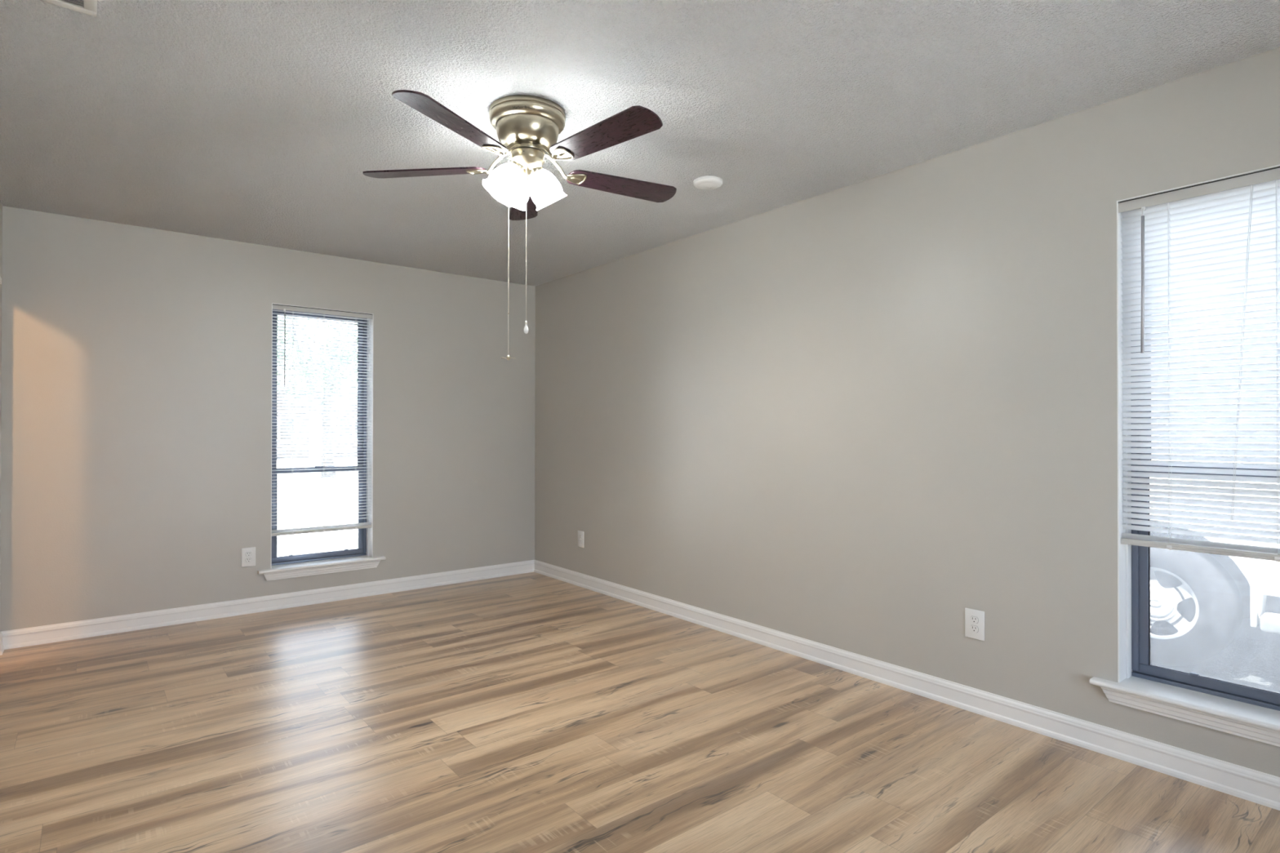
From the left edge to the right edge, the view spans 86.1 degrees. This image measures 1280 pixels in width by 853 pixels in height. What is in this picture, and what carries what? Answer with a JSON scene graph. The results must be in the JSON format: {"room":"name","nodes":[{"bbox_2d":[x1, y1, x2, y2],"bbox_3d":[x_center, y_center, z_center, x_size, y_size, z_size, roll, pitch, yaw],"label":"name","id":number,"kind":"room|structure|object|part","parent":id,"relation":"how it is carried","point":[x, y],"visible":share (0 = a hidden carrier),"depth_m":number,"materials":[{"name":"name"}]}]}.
{"room":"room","nodes":[
{"label":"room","id":0,"kind":"room"},
{"bbox_2d":[0,200,2,568],"bbox_3d":[-1.420,-0.007,1.086,0.099,2.440,6.800,0,0,-39],"label":"wall","id":1,"kind":"structure","parent":0,"point":[1,205],"depth_m":3.74,"materials":[{"name":"beige paint"}]},
{"bbox_2d":[0,631,4,655],"bbox_3d":[-3.465,1.175,3.717,0.018,0.099,0.128,0,0,-39],"label":"baseboard","id":2,"kind":"structure","parent":1,"relation":"attached to","point":[2,647],"depth_m":3.70,"materials":[{"name":"white wood"}]},
{"bbox_2d":[0,205,535,631],"bbox_3d":[-2.911,0.008,4.378,5.400,2.440,0.200,0,0,-39],"label":"wall","id":3,"kind":"structure","parent":0,"point":[136,361],"depth_m":4.35,"materials":[{"name":"beige paint"}]},
{"bbox_2d":[241,546,255,567],"bbox_3d":[-2.576,0.859,4.509,0.083,0.125,0.009,0,0,-39],"label":"wall outlet","id":4,"kind":"object","parent":3,"relation":"attached to","point":[248,554],"visible":1,"depth_m":4.51,"materials":[{"name":"white plastic"}]},
{"bbox_2d":[245,557,251,562],"bbox_3d":[-2.574,0.879,4.508,0.034,0.027,0.004,0,0,-39],"label":"receptacle","id":5,"kind":"object","parent":4,"relation":"attached to","point":[247,559],"depth_m":4.51,"materials":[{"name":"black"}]},
{"bbox_2d":[245,551,251,556],"bbox_3d":[-2.574,0.840,4.508,0.036,0.028,0.004,0,0,-39],"label":"receptacle","id":6,"kind":"object","parent":4,"relation":"attached to","point":[247,553],"depth_m":4.51,"materials":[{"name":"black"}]},
{"bbox_2d":[1,560,534,649],"bbox_3d":[-2.201,1.182,4.803,3.351,0.099,0.018,0,0,-39],"label":"baseboard","id":7,"kind":"structure","parent":3,"relation":"attached to","point":[21,637],"depth_m":4.47,"materials":[{"name":"white wood"}]},
{"bbox_2d":[257,302,385,581],"bbox_3d":[-2.260,0.102,4.865,0.824,1.860,0.236,0,0,-39],"label":"window","id":8,"kind":"structure","parent":3,"relation":"in","point":[291,566],"depth_m":4.97,"materials":[{"name":"white"}]},
{"bbox_3d":[-2.316,-0.240,4.938,0.616,1.137,0.022,0,0,-39],"label":"sash","id":9,"kind":"part","parent":8,"relation":"part of","materials":[{"name":"grey metal"}]},
{"bbox_3d":[-2.299,0.611,4.910,0.616,0.660,0.036,0,0,-39],"label":"sash","id":10,"kind":"part","parent":8,"relation":"part of","materials":[{"name":"grey metal"}]},
{"bbox_3d":[-2.308,0.069,4.925,0.652,1.786,0.058,0,0,-39],"label":"frame","id":11,"kind":"part","parent":8,"relation":"part of","materials":[{"name":"grey metal"}]},
{"bbox_2d":[271,303,373,536],"bbox_3d":[-2.231,-0.040,4.830,0.660,1.568,0.076,0,0,-39],"label":"window blind","id":12,"kind":"object","parent":8,"relation":"attached to","point":[363,525],"visible":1,"depth_m":4.82,"materials":[{"name":"grey plastic"}]},
{"bbox_3d":[-2.386,-0.041,4.710,0.002,1.523,0.030,0,0,-39],"label":"ladder cord","id":13,"kind":"part","parent":12,"relation":"part of","materials":[{"name":"white fabric"}]},
{"bbox_3d":[-2.234,0.731,4.829,0.656,0.020,0.028,0,0,-39],"label":"rail","id":14,"kind":"part","parent":12,"relation":"part of","materials":[{"name":"grey plastic"}]},
{"bbox_3d":[-2.230,-0.040,4.836,0.002,1.523,0.030,0,0,-39],"label":"ladder cord","id":15,"kind":"part","parent":12,"relation":"part of","materials":[{"name":"white fabric"}]},
{"bbox_3d":[-2.061,-0.039,4.971,0.002,1.523,0.030,0,0,-39],"label":"ladder cord","id":16,"kind":"part","parent":12,"relation":"part of","materials":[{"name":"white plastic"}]},
{"bbox_2d":[0,572,1279,852],"bbox_3d":[-0.720,1.276,1.643,5.400,0.120,7.200,0,0,-39],"label":"floor","id":17,"kind":"structure","parent":0,"point":[531,712],"depth_m":2.57,"materials":[{"name":"brown wood"}]},
{"bbox_2d":[0,0,1279,286],"bbox_3d":[-0.717,-1.284,1.656,5.400,0.120,7.200,0,0,-39],"label":"ceiling","id":18,"kind":"structure","parent":0,"point":[255,122],"depth_m":2.54,"materials":[{"name":"white paint"}]},
{"bbox_2d":[40,0,97,17],"bbox_3d":[-1.682,-1.219,1.870,0.314,0.008,0.172,0,0,-39],"label":"ceiling vent","id":19,"kind":"object","parent":18,"relation":"in","point":[89,7],"visible":1,"depth_m":1.98,"materials":[{"name":"white paint"}]},
{"bbox_2d":[362,89,676,359],"bbox_3d":[-0.399,-0.740,2.654,1.261,0.957,1.257,0,0,-39],"label":"ceiling fan","id":20,"kind":"object","parent":18,"relation":"hanging from","point":[527,127],"visible":1,"depth_m":2.59,"materials":[{"name":"brown wood"}]},
{"bbox_3d":[-0.851,-1.006,2.706,0.496,0.032,0.134,0,0,9],"label":"blade","id":21,"kind":"part","parent":20,"relation":"part of","materials":[{"name":"brown wood"}]},
{"bbox_3d":[-0.619,-1.008,2.288,0.134,0.032,0.496,0,0,23],"label":"blade","id":22,"kind":"part","parent":20,"relation":"part of","materials":[{"name":"brown wood"}]},
{"bbox_3d":[-0.533,-0.937,2.642,0.157,0.161,0.143,0,0,-39],"label":"lamp shade","id":23,"kind":"part","parent":20,"relation":"part of","materials":[{"name":"white glass"}]},
{"bbox_3d":[-0.510,-0.656,2.661,0.003,0.772,0.003,0,0,-39],"label":"pull chain","id":24,"kind":"part","parent":20,"relation":"part of","materials":[{"name":"beige"}]},
{"bbox_3d":[-0.508,-0.935,2.715,0.144,0.162,0.154,0,0,-39],"label":"lamp shade","id":25,"kind":"part","parent":20,"relation":"part of","materials":[{"name":"white glass"}]},
{"bbox_3d":[-0.510,-1.004,3.073,0.134,0.032,0.496,0,0,-13],"label":"blade","id":26,"kind":"part","parent":20,"relation":"part of","materials":[{"name":"brown wood"}]},
{"bbox_3d":[-0.437,-0.705,2.631,0.003,0.603,0.003,0,0,-39],"label":"pull chain","id":27,"kind":"part","parent":20,"relation":"part of","materials":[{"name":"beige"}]},
{"bbox_3d":[-0.366,-0.934,2.722,0.158,0.164,0.134,0,0,-39],"label":"lamp shade","id":28,"kind":"part","parent":20,"relation":"part of","materials":[{"name":"white glass"}]},
{"bbox_3d":[-0.127,-1.007,2.385,0.496,0.032,0.134,0,0,45],"label":"blade","id":29,"kind":"part","parent":20,"relation":"part of","materials":[{"name":"brown wood"}]},
{"bbox_3d":[-0.070,-1.005,2.859,0.496,0.032,0.134,0,0,-31],"label":"blade","id":30,"kind":"part","parent":20,"relation":"part of","materials":[{"name":"brown wood"}]},
{"bbox_2d":[693,175,723,190],"bbox_3d":[0.336,-1.200,3.388,0.150,0.026,0.150,0,0,-39],"label":"smoke detector","id":31,"kind":"object","parent":18,"relation":"attached to","point":[707,182],"visible":1,"depth_m":3.35,"materials":[{"name":"white plastic"}]},
{"bbox_2d":[534,47,1279,777],"bbox_3d":[1.371,0.006,3.200,0.200,2.440,7.000,0,0,-39],"label":"wall","id":32,"kind":"structure","parent":0,"point":[860,417],"depth_m":3.21,"materials":[{"name":"beige paint"}]},
{"bbox_2d":[577,530,583,547],"bbox_3d":[-0.459,0.872,5.305,0.009,0.125,0.083,0,0,-39],"label":"wall outlet","id":33,"kind":"object","parent":32,"relation":"attached to","point":[580,534],"visible":1,"depth_m":5.30,"materials":[{"name":"white plastic"}]},
{"bbox_2d":[533,560,1279,810],"bbox_3d":[1.222,1.177,3.204,0.018,0.099,6.800,0,0,-39],"label":"baseboard","id":34,"kind":"structure","parent":32,"relation":"attached to","point":[1263,788],"depth_m":2.89,"materials":[{"name":"white wood"}]},
{"bbox_2d":[964,608,984,640],"bbox_3d":[1.438,0.850,2.945,0.009,0.125,0.083,0,0,-39],"label":"wall outlet","id":35,"kind":"object","parent":32,"relation":"attached to","point":[974,619],"visible":1,"depth_m":2.94,"materials":[{"name":"white plastic"}]},
{"bbox_2d":[969,625,978,632],"bbox_3d":[1.436,0.870,2.943,0.004,0.027,0.034,0,0,-39],"label":"receptacle","id":36,"kind":"object","parent":35,"relation":"attached to","point":[973,628],"depth_m":2.94,"materials":[{"name":"white plastic"}]},
{"bbox_2d":[969,616,978,623],"bbox_3d":[1.436,0.831,2.944,0.004,0.028,0.036,0,0,-39],"label":"receptacle","id":37,"kind":"object","parent":35,"relation":"attached to","point":[973,620],"depth_m":2.94,"materials":[{"name":"white plastic"}]},
{"bbox_2d":[1089,164,1279,746],"bbox_3d":[2.111,0.091,2.234,0.236,1.862,1.063,0,0,-39],"label":"window","id":38,"kind":"structure","parent":32,"relation":"in","point":[1251,713],"depth_m":2.53,"materials":[{"name":"white"}]},
{"bbox_3d":[2.183,-0.320,2.293,0.022,1.000,0.855,0,0,-39],"label":"sash","id":39,"kind":"part","parent":38,"relation":"part of","materials":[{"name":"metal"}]},
{"bbox_2d":[1118,166,1279,561],"bbox_3d":[2.075,-0.199,2.207,0.078,1.274,0.899,0,0,-39],"label":"window blind","id":40,"kind":"object","parent":38,"relation":"attached to","point":[1236,231],"visible":1,"depth_m":2.37,"materials":[{"name":"grey plastic"}]},
{"bbox_3d":[1.890,-0.195,2.444,0.030,1.222,0.002,0,0,-39],"label":"ladder cord","id":41,"kind":"part","parent":40,"relation":"part of","materials":[{"name":"white fabric"}]},
{"bbox_3d":[2.078,0.425,2.206,0.028,0.020,0.895,0,0,-39],"label":"rail","id":42,"kind":"part","parent":40,"relation":"part of","materials":[{"name":"grey plastic"}]},
{"bbox_3d":[2.000,-0.239,2.277,0.004,1.122,0.060,0,0,-40],"label":"lift cord","id":43,"kind":"part","parent":40,"relation":"part of","materials":[{"name":"white fabric"}]},
{"bbox_3d":[2.069,-0.196,2.222,0.030,1.222,0.002,0,0,-39],"label":"ladder cord","id":44,"kind":"part","parent":40,"relation":"part of","materials":[{"name":"white fabric"}]},
{"bbox_3d":[2.159,0.532,2.271,0.036,0.799,0.855,0,0,-39],"label":"sash","id":45,"kind":"part","parent":38,"relation":"part of","materials":[{"name":"grey metal"}]},
{"label":"outside","id":46,"kind":"structure","parent":0,"visible":0},
{"bbox_2d":[276,457,358,556],"bbox_3d":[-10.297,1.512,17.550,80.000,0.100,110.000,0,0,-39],"label":"ground","id":47,"kind":"structure","parent":46,"point":[326,541],"depth_m":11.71,"materials":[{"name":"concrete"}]},
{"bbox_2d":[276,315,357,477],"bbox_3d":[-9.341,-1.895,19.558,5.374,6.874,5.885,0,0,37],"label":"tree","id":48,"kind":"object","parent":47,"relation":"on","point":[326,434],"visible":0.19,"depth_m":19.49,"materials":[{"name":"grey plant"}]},
{"bbox_2d":[276,389,357,459],"bbox_3d":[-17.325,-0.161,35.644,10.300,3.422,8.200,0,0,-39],"label":"house","id":49,"kind":"structure","parent":47,"relation":"on","point":[332,434],"depth_m":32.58,"materials":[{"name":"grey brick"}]},
{"bbox_3d":[-16.679,0.108,31.646,1.400,1.100,0.020,0,0,-39],"label":"pane","id":50,"kind":"part","parent":49,"relation":"part of","materials":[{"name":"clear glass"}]},
{"bbox_3d":[-15.338,0.500,32.729,0.850,2.072,0.070,0,0,-39],"label":"door","id":51,"kind":"part","parent":49,"relation":"part of","materials":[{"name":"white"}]},
{"bbox_3d":[-14.106,0.121,33.714,1.400,1.100,0.020,0,0,-39],"label":"pane","id":52,"kind":"part","parent":49,"relation":"part of","materials":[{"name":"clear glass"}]},
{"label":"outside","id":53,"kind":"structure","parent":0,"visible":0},
{"bbox_2d":[1150,618,1279,693],"bbox_3d":[5.820,1.428,3.658,7.280,0.054,12.150,0,0,-39],"label":"driveway","id":54,"kind":"structure","parent":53,"point":[1252,659],"depth_m":4.05,"materials":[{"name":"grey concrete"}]},
{"bbox_2d":[1149,442,1279,666],"bbox_3d":[4.719,0.481,3.374,1.970,1.841,4.980,0,0,-39],"label":"car","id":55,"kind":"object","parent":54,"relation":"on","point":[1199,602],"visible":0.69,"depth_m":3.85,"materials":[{"name":"white paint"}]}
]}

